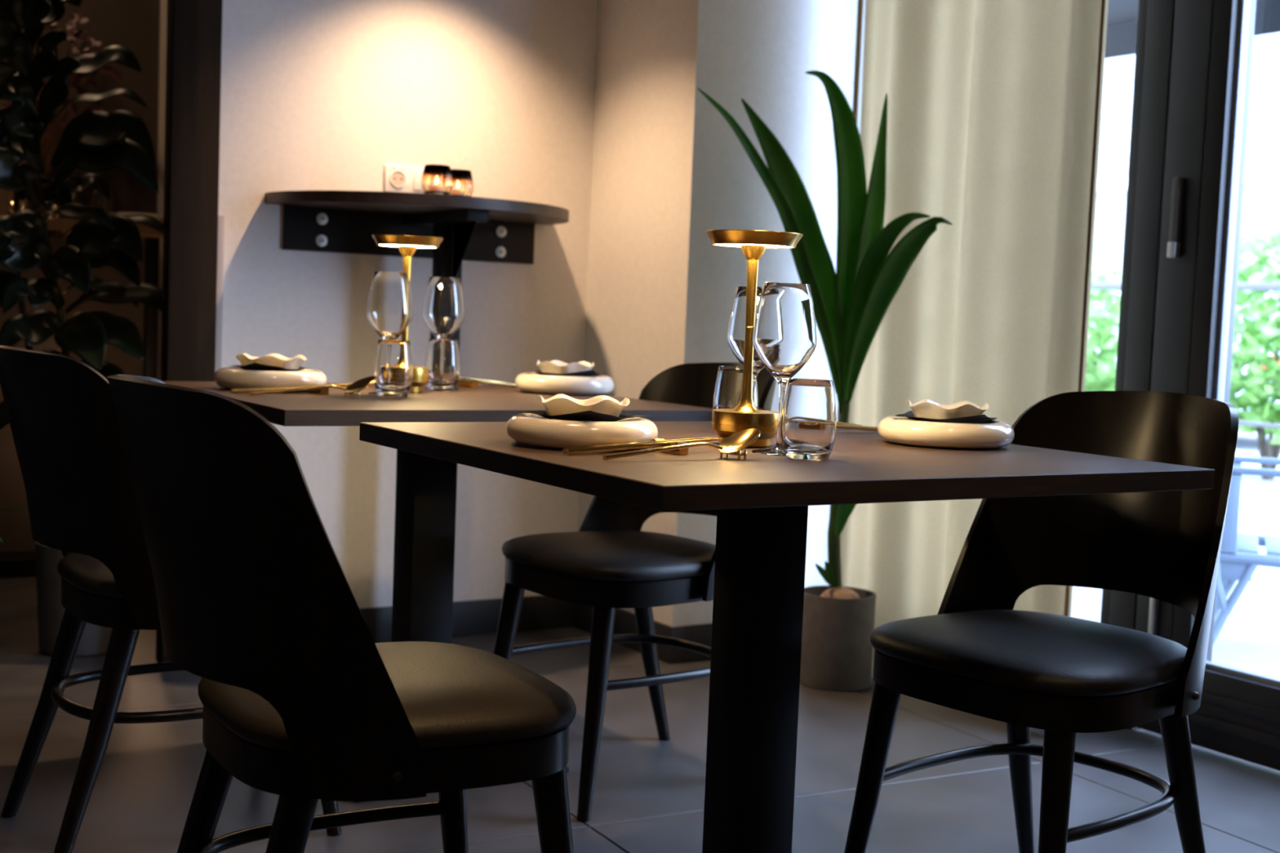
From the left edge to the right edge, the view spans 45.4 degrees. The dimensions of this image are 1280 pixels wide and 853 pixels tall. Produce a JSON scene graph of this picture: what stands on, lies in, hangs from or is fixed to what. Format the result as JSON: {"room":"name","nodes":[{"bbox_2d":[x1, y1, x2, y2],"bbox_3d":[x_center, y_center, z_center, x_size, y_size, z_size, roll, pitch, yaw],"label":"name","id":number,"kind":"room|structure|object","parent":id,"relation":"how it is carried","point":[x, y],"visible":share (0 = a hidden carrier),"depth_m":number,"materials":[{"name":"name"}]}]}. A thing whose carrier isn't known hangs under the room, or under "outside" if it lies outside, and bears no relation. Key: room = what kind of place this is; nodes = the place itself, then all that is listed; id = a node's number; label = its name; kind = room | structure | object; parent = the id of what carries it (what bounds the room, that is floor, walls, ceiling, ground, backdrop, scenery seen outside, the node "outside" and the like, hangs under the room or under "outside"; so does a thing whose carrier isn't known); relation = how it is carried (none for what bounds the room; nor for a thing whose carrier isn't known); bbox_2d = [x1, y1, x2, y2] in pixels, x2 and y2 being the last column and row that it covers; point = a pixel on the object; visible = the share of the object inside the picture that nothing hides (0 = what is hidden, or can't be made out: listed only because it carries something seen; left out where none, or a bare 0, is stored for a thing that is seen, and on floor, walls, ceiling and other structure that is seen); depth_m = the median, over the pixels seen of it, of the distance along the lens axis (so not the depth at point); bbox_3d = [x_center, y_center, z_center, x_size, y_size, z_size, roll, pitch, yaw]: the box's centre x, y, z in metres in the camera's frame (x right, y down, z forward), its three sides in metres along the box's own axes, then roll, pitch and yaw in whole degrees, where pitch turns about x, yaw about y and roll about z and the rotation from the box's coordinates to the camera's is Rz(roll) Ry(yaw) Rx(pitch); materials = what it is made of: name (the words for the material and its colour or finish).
{"room":"restaurant dining room","nodes":[
{"label":"restaurant dining room","id":0,"kind":"room"},
{"bbox_2d":[0,0,159,376],"bbox_3d":[-2.869,-0.885,4.808,3.500,2.700,0.100,0,5,-32],"label":"wall niche","id":1,"kind":"object","parent":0,"point":[134,24],"depth_m":5.39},
{"bbox_2d":[156,0,167,380],"bbox_3d":[-1.706,-0.886,5.472,0.035,2.700,0.020,0,5,-32],"label":"trim","id":2,"kind":"structure","parent":1,"relation":"attached to","point":[163,3],"depth_m":5.45,"materials":[{"name":"beige paint"}]},
{"bbox_2d":[217,0,597,608],"bbox_3d":[-0.323,-0.758,4.470,1.900,2.700,0.200,0,5,-32],"label":"wall","id":3,"kind":"structure","parent":0,"point":[316,95],"depth_m":4.17,"materials":[{"name":"white paint"}]},
{"bbox_2d":[155,0,222,662],"bbox_3d":[-1.119,-0.744,3.827,0.122,2.700,0.060,0,5,-32],"label":"trim","id":4,"kind":"structure","parent":3,"relation":"attached to","point":[193,27],"depth_m":3.81,"materials":[{"name":"brown wood"}]},
{"bbox_2d":[214,214,224,373],"bbox_3d":[-1.091,0.033,3.924,0.020,1.140,0.030,0,5,-32],"label":"trim","id":5,"kind":"structure","parent":3,"relation":"attached to","point":[220,218],"depth_m":3.88,"materials":[{"name":"grey paint"}]},
{"bbox_2d":[383,164,423,193],"bbox_3d":[-0.627,-0.670,4.160,0.145,0.074,0.012,0,5,-32],"label":"wall socket","id":6,"kind":"object","parent":3,"relation":"attached to","point":[402,179],"visible":0.85,"depth_m":4.15,"materials":[{"name":"white plastic"}]},
{"bbox_2d":[265,190,568,353],"bbox_3d":[-0.526,0.012,4.048,0.840,1.208,0.420,0,5,-32],"label":"wall shelf","id":7,"kind":"object","parent":3,"relation":"attached to","point":[475,228],"visible":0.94,"depth_m":4.01,"materials":[{"name":"brown wood"}]},
{"bbox_2d":[421,164,453,195],"bbox_3d":[-0.503,-0.611,3.796,0.077,0.072,0.077,0,5,-32],"label":"glass","id":8,"kind":"object","parent":7,"relation":"on","point":[436,179],"visible":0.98,"depth_m":3.77,"materials":[{"name":"orange glass"}]},
{"bbox_2d":[448,168,473,196],"bbox_3d":[-0.463,-0.617,3.899,0.077,0.072,0.077,0,5,-32],"label":"glass","id":9,"kind":"object","parent":7,"relation":"on","point":[463,183],"visible":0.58,"depth_m":3.87,"materials":[{"name":"orange glass"}]},
{"bbox_2d":[359,595,574,643],"bbox_3d":[-0.647,0.547,4.265,1.082,0.100,0.012,0,5,-32],"label":"baseboard","id":10,"kind":"structure","parent":3,"relation":"attached to","point":[474,617],"depth_m":4.39,"materials":[{"name":"black"}]},
{"bbox_2d":[573,603,671,662],"bbox_3d":[-0.055,0.567,4.331,0.012,0.100,0.512,0,5,-32],"label":"baseboard","id":11,"kind":"structure","parent":3,"relation":"attached to","point":[624,623],"depth_m":4.30,"materials":[{"name":"black"}]},
{"bbox_2d":[0,576,1279,852],"bbox_3d":[-0.520,0.812,2.184,4.650,0.120,7.300,0,5,-32],"label":"floor","id":12,"kind":"structure","parent":0,"point":[649,792],"depth_m":3.06,"materials":[{"name":"grey tile"}]},
{"bbox_2d":[0,0,163,657],"bbox_3d":[-1.472,-0.374,3.921,0.600,1.920,0.320,4,5,28],"label":"rubber plant","id":13,"kind":"object","parent":12,"relation":"on","point":[92,141],"visible":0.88,"depth_m":3.91,"materials":[{"name":"green plant"}]},
{"bbox_2d":[0,214,163,578],"bbox_3d":[-2.434,-0.099,4.833,1.815,1.165,0.430,0,5,-32],"label":"sideboard","id":14,"kind":"object","parent":12,"relation":"on","point":[17,548],"visible":0.35,"depth_m":4.93,"materials":[{"name":"brown wood"}]},
{"bbox_2d":[6,190,30,215],"bbox_3d":[-2.011,-0.727,4.950,0.071,0.103,0.071,0,5,-32],"label":"tumbler","id":15,"kind":"object","parent":14,"relation":"on","point":[25,204],"visible":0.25,"depth_m":4.92,"materials":[{"name":"clear glass"}]},
{"bbox_2d":[35,202,59,218],"bbox_3d":[-1.912,-0.722,4.942,0.071,0.103,0.071,0,5,-32],"label":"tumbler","id":16,"kind":"object","parent":14,"relation":"on","point":[50,208],"visible":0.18,"depth_m":4.92,"materials":[{"name":"clear glass"}]},
{"bbox_2d":[2,7,123,212],"bbox_3d":[-1.921,-1.066,5.070,0.380,0.770,0.205,0,5,-32],"label":"flower vase","id":17,"kind":"object","parent":14,"relation":"on","point":[73,79],"visible":0.26,"depth_m":5.09,"materials":[{"name":"grey ceramic"}]},
{"bbox_2d":[57,191,79,219],"bbox_3d":[-1.887,-0.729,5.053,0.071,0.103,0.071,0,5,-32],"label":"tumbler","id":18,"kind":"object","parent":14,"relation":"on","point":[75,197],"visible":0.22,"depth_m":5.03,"materials":[{"name":"clear glass"}]},
{"bbox_2d":[0,214,163,239],"bbox_3d":[-2.411,-0.662,4.792,1.815,0.035,0.430,0,5,-32],"label":"countertop","id":19,"kind":"structure","parent":14,"relation":"on","point":[63,224],"depth_m":4.91,"materials":[{"name":"brown wood"}]},
{"bbox_2d":[112,212,163,223],"bbox_3d":[-1.677,-0.695,5.141,0.205,0.039,0.205,0,5,-32],"label":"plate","id":20,"kind":"object","parent":14,"relation":"on","point":[158,216],"visible":0.23,"depth_m":5.06,"materials":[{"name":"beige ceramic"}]},
{"bbox_2d":[0,345,341,852],"bbox_3d":[-0.839,0.286,2.659,0.548,0.842,0.457,-1,5,-34],"label":"dining chair","id":21,"kind":"object","parent":12,"relation":"on","point":[82,502],"visible":0.57,"depth_m":2.45,"materials":[{"name":"black wood"}]},
{"bbox_2d":[107,374,576,852],"bbox_3d":[-0.365,0.363,1.851,0.548,0.842,0.457,0,5,-30],"label":"dining chair","id":22,"kind":"object","parent":12,"relation":"on","point":[255,599],"visible":1,"depth_m":1.65,"materials":[{"name":"black leather"}]},
{"bbox_2d":[162,381,712,802],"bbox_3d":[-0.445,0.310,3.145,0.900,0.750,0.842,0,5,-32],"label":"dining table","id":23,"kind":"object","parent":12,"relation":"on","point":[424,525],"visible":0.44,"depth_m":3.08,"materials":[{"name":"black wood"}]},
{"bbox_2d":[213,366,326,391],"bbox_3d":[-0.744,-0.095,3.083,0.220,0.042,0.220,3,4,6],"label":"plate","id":24,"kind":"object","parent":23,"relation":"on","point":[230,377],"visible":0.73,"depth_m":2.99,"materials":[{"name":"beige ceramic"}]},
{"bbox_2d":[226,362,313,371],"bbox_3d":[-0.743,-0.119,3.081,0.151,0.027,0.151,-1,6,-42],"label":"napkin","id":25,"kind":"object","parent":24,"relation":"on","point":[255,366],"visible":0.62,"depth_m":3.02,"materials":[{"name":"fabric"}]},
{"bbox_2d":[235,352,306,368],"bbox_3d":[-0.743,-0.125,3.080,0.131,0.040,0.138,3,4,6],"label":"bowl","id":26,"kind":"object","parent":25,"relation":"on","point":[272,359],"visible":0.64,"depth_m":3.04,"materials":[{"name":"beige ceramic"}]},
{"bbox_2d":[231,383,348,392],"bbox_3d":[-0.673,-0.075,2.983,0.252,0.021,0.008,-1,5,-35],"label":"chopstick","id":27,"kind":"object","parent":23,"relation":"on","point":[332,384],"visible":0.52,"depth_m":2.97,"materials":[{"name":"gold metal"}]},
{"bbox_2d":[232,383,351,393],"bbox_3d":[-0.665,-0.074,2.969,0.252,0.021,0.008,0,5,-32],"label":"chopstick","id":28,"kind":"object","parent":23,"relation":"on","point":[240,390],"visible":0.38,"depth_m":2.93,"materials":[{"name":"gold metal"}]},
{"bbox_2d":[248,376,377,395],"bbox_3d":[-0.616,-0.077,2.901,0.252,0.039,0.042,0,5,-34],"label":"spoon","id":29,"kind":"object","parent":23,"relation":"on","point":[361,384],"visible":1,"depth_m":2.93,"materials":[{"name":"gold metal"}]},
{"bbox_2d":[344,376,377,393],"bbox_3d":[-0.538,-0.081,2.952,0.064,0.033,0.042,0,5,-33],"label":"bowl","id":30,"kind":"object","parent":29,"relation":"on","point":[361,384],"depth_m":2.96,"materials":[{"name":"gold metal"}]},
{"bbox_2d":[307,384,328,395],"bbox_3d":[-0.630,-0.072,2.997,0.017,0.018,0.066,-1,5,-35],"label":"chopstick rest","id":31,"kind":"object","parent":23,"relation":"on","point":[322,391],"visible":0.57,"depth_m":2.97,"materials":[{"name":"gold metal"}]},
{"bbox_2d":[344,391,360,398],"bbox_3d":[-0.552,-0.063,2.940,0.015,0.013,0.041,-1,5,-38],"label":"spoon rest","id":32,"kind":"object","parent":23,"relation":"on","point":[354,393],"visible":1,"depth_m":2.93,"materials":[{"name":"gold metal"}]},
{"bbox_2d":[366,271,413,395],"bbox_3d":[-0.505,-0.188,3.082,0.093,0.245,0.093,0,5,-32],"label":"wine glass","id":33,"kind":"object","parent":23,"relation":"on","point":[389,309],"visible":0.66,"depth_m":3.04,"materials":[{"name":"clear glass"}]},
{"bbox_2d":[373,339,413,397],"bbox_3d":[-0.485,-0.114,3.010,0.077,0.111,0.077,0,5,-32],"label":"tumbler","id":34,"kind":"object","parent":23,"relation":"on","point":[393,365],"visible":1,"depth_m":2.98,"materials":[{"name":"clear glass"}]},
{"bbox_2d":[371,234,443,393],"bbox_3d":[-0.488,-0.233,3.186,0.147,0.322,0.147,0,5,-32],"label":"table lamp","id":35,"kind":"object","parent":23,"relation":"on","point":[407,245],"visible":0.64,"depth_m":3.16,"materials":[{"name":"gold metal"}]},
{"bbox_2d":[424,338,459,391],"bbox_3d":[-0.427,-0.133,3.310,0.077,0.111,0.077,0,5,-32],"label":"tumbler","id":36,"kind":"object","parent":23,"relation":"on","point":[442,355],"visible":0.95,"depth_m":3.28,"materials":[{"name":"clear glass"}]},
{"bbox_2d":[422,276,464,390],"bbox_3d":[-0.434,-0.206,3.375,0.093,0.245,0.093,0,5,-32],"label":"wine glass","id":37,"kind":"object","parent":23,"relation":"on","point":[443,308],"visible":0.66,"depth_m":3.34,"materials":[{"name":"clear glass"}]},
{"bbox_2d":[457,380,478,388],"bbox_3d":[-0.391,-0.097,3.478,0.017,0.018,0.066,-1,5,-35],"label":"chopstick rest","id":38,"kind":"object","parent":23,"relation":"on","point":[473,384],"visible":0.93,"depth_m":3.46,"materials":[{"name":"gold metal"}]},
{"bbox_2d":[459,376,514,383],"bbox_3d":[-0.400,-0.114,3.539,0.252,0.039,0.042,0,5,-34],"label":"spoon","id":39,"kind":"object","parent":23,"relation":"on","point":[460,377],"visible":0.12,"depth_m":3.55,"materials":[{"name":"gold metal"}]},
{"bbox_2d":[458,379,516,386],"bbox_3d":[-0.362,-0.099,3.498,0.252,0.021,0.008,0,5,-32],"label":"chopstick","id":40,"kind":"object","parent":23,"relation":"on","point":[460,380],"visible":0.41,"depth_m":3.51,"materials":[{"name":"gold metal"}]},
{"bbox_2d":[515,372,613,395],"bbox_3d":[-0.167,-0.095,3.406,0.220,0.042,0.220,-1,5,-38],"label":"plate","id":41,"kind":"object","parent":23,"relation":"on","point":[533,382],"visible":0.94,"depth_m":3.32,"materials":[{"name":"beige ceramic"}]},
{"bbox_2d":[528,368,601,376],"bbox_3d":[-0.166,-0.119,3.404,0.150,0.027,0.150,3,4,8],"label":"napkin","id":42,"kind":"object","parent":41,"relation":"on","point":[591,372],"visible":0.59,"depth_m":3.35,"materials":[{"name":"black paper"}]},
{"bbox_2d":[536,360,594,373],"bbox_3d":[-0.166,-0.125,3.404,0.138,0.040,0.131,-1,5,-38],"label":"bowl","id":43,"kind":"object","parent":42,"relation":"on","point":[556,366],"visible":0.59,"depth_m":3.36,"materials":[{"name":"beige ceramic"}]},
{"bbox_2d":[493,362,776,822],"bbox_3d":[0.009,0.290,3.086,0.548,0.842,0.457,-1,5,-37],"label":"dining chair","id":44,"kind":"object","parent":12,"relation":"on","point":[609,564],"visible":0.57,"depth_m":2.94,"materials":[{"name":"black leather"}]},
{"bbox_2d":[359,421,1214,852],"bbox_3d":[0.165,0.400,2.228,0.900,0.750,0.842,0,5,-32],"label":"dining table","id":45,"kind":"object","parent":12,"relation":"on","point":[762,502],"visible":0.86,"depth_m":2.16,"materials":[{"name":"brown wood"}]},
{"bbox_2d":[505,413,657,449],"bbox_3d":[-0.078,0.006,2.059,0.205,0.039,0.205,6,5,40],"label":"plate","id":46,"kind":"object","parent":45,"relation":"on","point":[526,428],"visible":0.76,"depth_m":1.97,"materials":[{"name":"beige ceramic"}]},
{"bbox_2d":[511,410,644,421],"bbox_3d":[-0.077,-0.016,2.058,0.140,0.025,0.140,5,5,37],"label":"napkin","id":47,"kind":"object","parent":46,"relation":"on","point":[588,415],"visible":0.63,"depth_m":2.01,"materials":[{"name":"fabric"}]},
{"bbox_2d":[537,393,630,421],"bbox_3d":[-0.077,-0.022,2.057,0.122,0.037,0.128,6,5,40],"label":"bowl","id":48,"kind":"object","parent":47,"relation":"on","point":[558,404],"visible":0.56,"depth_m":2.02,"materials":[{"name":"beige ceramic"}]},
{"bbox_2d":[562,436,714,453],"bbox_3d":[0.001,0.024,1.985,0.235,0.019,0.007,-1,5,-35],"label":"chopstick","id":49,"kind":"object","parent":45,"relation":"on","point":[564,450],"visible":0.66,"depth_m":1.98,"materials":[{"name":"gold metal"}]},
{"bbox_2d":[566,438,722,454],"bbox_3d":[0.009,0.025,1.972,0.235,0.019,0.007,0,5,-33],"label":"chopstick","id":50,"kind":"object","parent":45,"relation":"on","point":[610,448],"visible":1,"depth_m":1.95,"materials":[{"name":"gold metal"}]},
{"bbox_2d":[652,438,688,454],"bbox_3d":[0.039,0.026,2.005,0.016,0.016,0.062,-1,5,-35],"label":"chopstick rest","id":51,"kind":"object","parent":45,"relation":"on","point":[683,451],"visible":0.52,"depth_m":1.98,"materials":[{"name":"gold metal"}]},
{"bbox_2d":[602,428,760,460],"bbox_3d":[0.055,0.022,1.912,0.234,0.037,0.039,0,5,-33],"label":"spoon","id":52,"kind":"object","parent":45,"relation":"on","point":[739,441],"visible":1,"depth_m":1.95,"materials":[{"name":"gold metal"}]},
{"bbox_2d":[718,428,760,453],"bbox_3d":[0.128,0.018,1.960,0.060,0.030,0.039,0,5,-33],"label":"bowl","id":53,"kind":"object","parent":52,"relation":"on","point":[739,441],"depth_m":1.97,"materials":[{"name":"gold metal"}]},
{"bbox_2d":[720,449,746,460],"bbox_3d":[0.119,0.035,1.955,0.014,0.012,0.038,-1,5,-38],"label":"spoon rest","id":54,"kind":"object","parent":45,"relation":"on","point":[739,453],"visible":0.77,"depth_m":1.94,"materials":[{"name":"gold metal"}]},
{"bbox_2d":[712,365,757,409],"bbox_3d":[0.152,-0.043,2.425,0.071,0.103,0.071,0,5,-32],"label":"tumbler","id":55,"kind":"object","parent":45,"relation":"on","point":[729,381],"visible":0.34,"depth_m":2.40,"materials":[{"name":"clear glass"}]},
{"bbox_2d":[726,286,774,437],"bbox_3d":[0.175,-0.099,2.345,0.086,0.228,0.086,0,5,-32],"label":"wine glass","id":56,"kind":"object","parent":45,"relation":"on","point":[735,336],"visible":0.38,"depth_m":2.32,"materials":[{"name":"clear glass"}]},
{"bbox_2d":[705,229,803,448],"bbox_3d":[0.155,-0.123,2.162,0.137,0.300,0.137,0,5,-32],"label":"table lamp","id":57,"kind":"object","parent":45,"relation":"on","point":[726,423],"visible":0.87,"depth_m":2.14,"materials":[{"name":"gold metal"}]},
{"bbox_2d":[751,282,817,456],"bbox_3d":[0.192,-0.078,2.056,0.086,0.228,0.086,0,5,-32],"label":"wine glass","id":58,"kind":"object","parent":45,"relation":"on","point":[784,339],"visible":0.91,"depth_m":2.02,"materials":[{"name":"clear glass"}]},
{"bbox_2d":[781,378,836,460],"bbox_3d":[0.221,-0.009,1.995,0.071,0.103,0.071,0,5,-32],"label":"tumbler","id":59,"kind":"object","parent":45,"relation":"on","point":[809,417],"visible":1,"depth_m":1.97,"materials":[{"name":"clear glass"}]},
{"bbox_2d":[757,407,862,426],"bbox_3d":[0.279,-0.015,2.548,0.234,0.037,0.039,0,5,-33],"label":"spoon","id":60,"kind":"object","parent":45,"relation":"on","point":[758,408],"visible":0.07,"depth_m":2.59,"materials":[{"name":"gold metal"}]},
{"bbox_2d":[836,424,877,431],"bbox_3d":[0.324,0.001,2.486,0.235,0.019,0.007,0,5,-33],"label":"chopstick","id":61,"kind":"object","parent":45,"relation":"on","point":[838,426],"visible":0.28,"depth_m":2.50,"materials":[{"name":"gold metal"}]},
{"bbox_2d":[877,415,1014,448],"bbox_3d":[0.465,0.009,2.332,0.205,0.039,0.205,2,4,-5],"label":"plate","id":62,"kind":"object","parent":45,"relation":"on","point":[897,429],"visible":0.91,"depth_m":2.25,"materials":[{"name":"beige ceramic"}]},
{"bbox_2d":[893,410,997,423],"bbox_3d":[0.466,-0.013,2.330,0.140,0.025,0.140,4,4,23],"label":"napkin","id":63,"kind":"object","parent":62,"relation":"on","point":[980,418],"visible":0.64,"depth_m":2.28,"materials":[{"name":"fabric"}]},
{"bbox_2d":[906,399,988,419],"bbox_3d":[0.466,-0.020,2.330,0.122,0.037,0.128,2,4,-5],"label":"bowl","id":64,"kind":"object","parent":63,"relation":"on","point":[926,408],"visible":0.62,"depth_m":2.29,"materials":[{"name":"beige ceramic"}]},
{"bbox_2d":[697,70,952,691],"bbox_3d":[0.472,-0.118,3.907,0.659,1.568,0.279,4,4,22],"label":"potted palm","id":65,"kind":"object","parent":12,"relation":"on","point":[851,302],"visible":0.94,"depth_m":3.92,"materials":[{"name":"plant"}]},
{"bbox_2d":[800,585,876,691],"bbox_3d":[0.508,0.546,3.961,0.193,0.238,0.193,0,5,-32],"label":"pot","id":66,"kind":"object","parent":65,"relation":"attached to","point":[838,621],"depth_m":3.88,"materials":[{"name":"grey concrete"}]},
{"bbox_2d":[844,391,1238,852],"bbox_3d":[0.636,0.368,2.338,0.548,0.842,0.457,-1,5,-40],"label":"dining chair","id":67,"kind":"object","parent":12,"relation":"on","point":[1064,677],"visible":0.92,"depth_m":2.32,"materials":[{"name":"black wood"}]},
{"bbox_2d":[577,0,865,626],"bbox_3d":[0.336,-0.731,4.460,0.798,2.700,0.524,0,5,-32],"label":"wall pillar","id":68,"kind":"structure","parent":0,"point":[668,169],"depth_m":4.17,"materials":[{"name":"white paint"}]},
{"bbox_2d":[667,623,711,664],"bbox_3d":[0.357,0.587,4.282,0.657,0.100,0.012,0,5,-32],"label":"baseboard","id":69,"kind":"structure","parent":68,"relation":"attached to","point":[701,634],"depth_m":4.13,"materials":[{"name":"black"}]},
{"bbox_3d":[2.074,-0.508,2.317,0.153,2.700,4.974,0,5,-32],"label":"wall","id":70,"kind":"structure","parent":0,"visible":0},
{"bbox_2d":[1100,0,1147,624],"bbox_3d":[0.982,-0.520,3.974,0.090,2.400,0.830,0,5,-32],"label":"window","id":71,"kind":"structure","parent":70,"relation":"in","point":[1143,4],"depth_m":3.61,"materials":[{"name":"black metal"}]},
{"bbox_2d":[1108,0,1175,630],"bbox_3d":[1.223,-0.483,3.592,0.102,2.400,0.075,0,5,-32],"label":"trim","id":72,"kind":"structure","parent":70,"relation":"attached to","point":[1160,13],"depth_m":3.56,"materials":[{"name":"black metal"}]},
{"bbox_2d":[1104,0,1279,58],"bbox_3d":[-0.389,-2.264,9.480,3.300,0.220,11.250,0,5,-32],"label":"awning","id":73,"kind":"object","parent":70,"relation":"attached to","point":[1122,15],"visible":0.02,"depth_m":7.75,"materials":[{"name":"white fabric"}]},
{"bbox_2d":[1134,0,1279,771],"bbox_3d":[1.508,-0.437,3.090,0.107,2.378,1.066,0,5,-32],"label":"door","id":74,"kind":"structure","parent":70,"relation":"in","point":[1237,716],"depth_m":3.42,"materials":[{"name":"black metal"}]},
{"label":"outside","id":75,"kind":"structure","parent":0,"visible":0},
{"bbox_2d":[1071,430,1279,679],"bbox_3d":[10.160,-0.288,24.218,36.930,0.180,90.000,0,5,-32],"label":"ground","id":76,"kind":"structure","parent":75,"point":[1249,639],"depth_m":5.51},
{"bbox_2d":[1084,254,1122,391],"bbox_3d":[3.309,-0.554,11.920,1.406,1.565,1.454,1,4,-19],"label":"trees","id":77,"kind":"object","parent":76,"relation":"on","point":[1100,375],"visible":0.16,"depth_m":11.56,"materials":[{"name":"green plant"}]},
{"bbox_2d":[1088,291,1279,410],"bbox_3d":[5.368,-0.617,15.065,1.776,1.399,4.086,1,4,-17],"label":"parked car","id":78,"kind":"object","parent":76,"relation":"on","point":[1117,292],"visible":0.02,"depth_m":13.98,"materials":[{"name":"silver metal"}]},
{"bbox_2d":[1090,282,1279,429],"bbox_3d":[3.110,-0.343,10.605,0.056,1.310,4.600,0,5,-32],"label":"rail","id":79,"kind":"object","parent":76,"relation":"on","point":[1095,286],"visible":0.02,"depth_m":9.49,"materials":[{"name":"grey metal"}]},
{"bbox_2d":[1092,32,1279,294],"bbox_3d":[12.802,-7.714,29.922,6.300,14.020,30.000,0,5,-32],"label":"sky","id":80,"kind":"structure","parent":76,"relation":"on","point":[1261,188],"depth_m":29.52,"materials":[{"name":"white"}]},
{"bbox_2d":[1213,455,1279,644],"bbox_3d":[2.028,0.323,4.594,0.667,0.766,0.510,4,4,21],"label":"chair","id":81,"kind":"object","parent":76,"relation":"on","point":[1240,557],"visible":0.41,"depth_m":4.46,"materials":[{"name":"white metal"}]},
{"bbox_2d":[1229,218,1279,479],"bbox_3d":[4.341,-0.552,10.480,1.886,1.851,1.868,0,5,-32],"label":"trees","id":82,"kind":"object","parent":76,"relation":"on","point":[1262,331],"visible":0.5,"depth_m":10.16,"materials":[{"name":"green plant"}]},
{"bbox_3d":[-0.402,-1.984,1.928,4.800,0.100,7.400,0,5,-32],"label":"ceiling","id":83,"kind":"structure","parent":0,"visible":0},
{"bbox_2d":[836,0,1108,672],"bbox_3d":[0.800,-0.632,3.789,0.105,2.605,0.898,0,5,-32],"label":"curtain","id":84,"kind":"object","parent":83,"relation":"hanging from","point":[994,107],"visible":0.59,"depth_m":3.71,"materials":[{"name":"beige fabric"}]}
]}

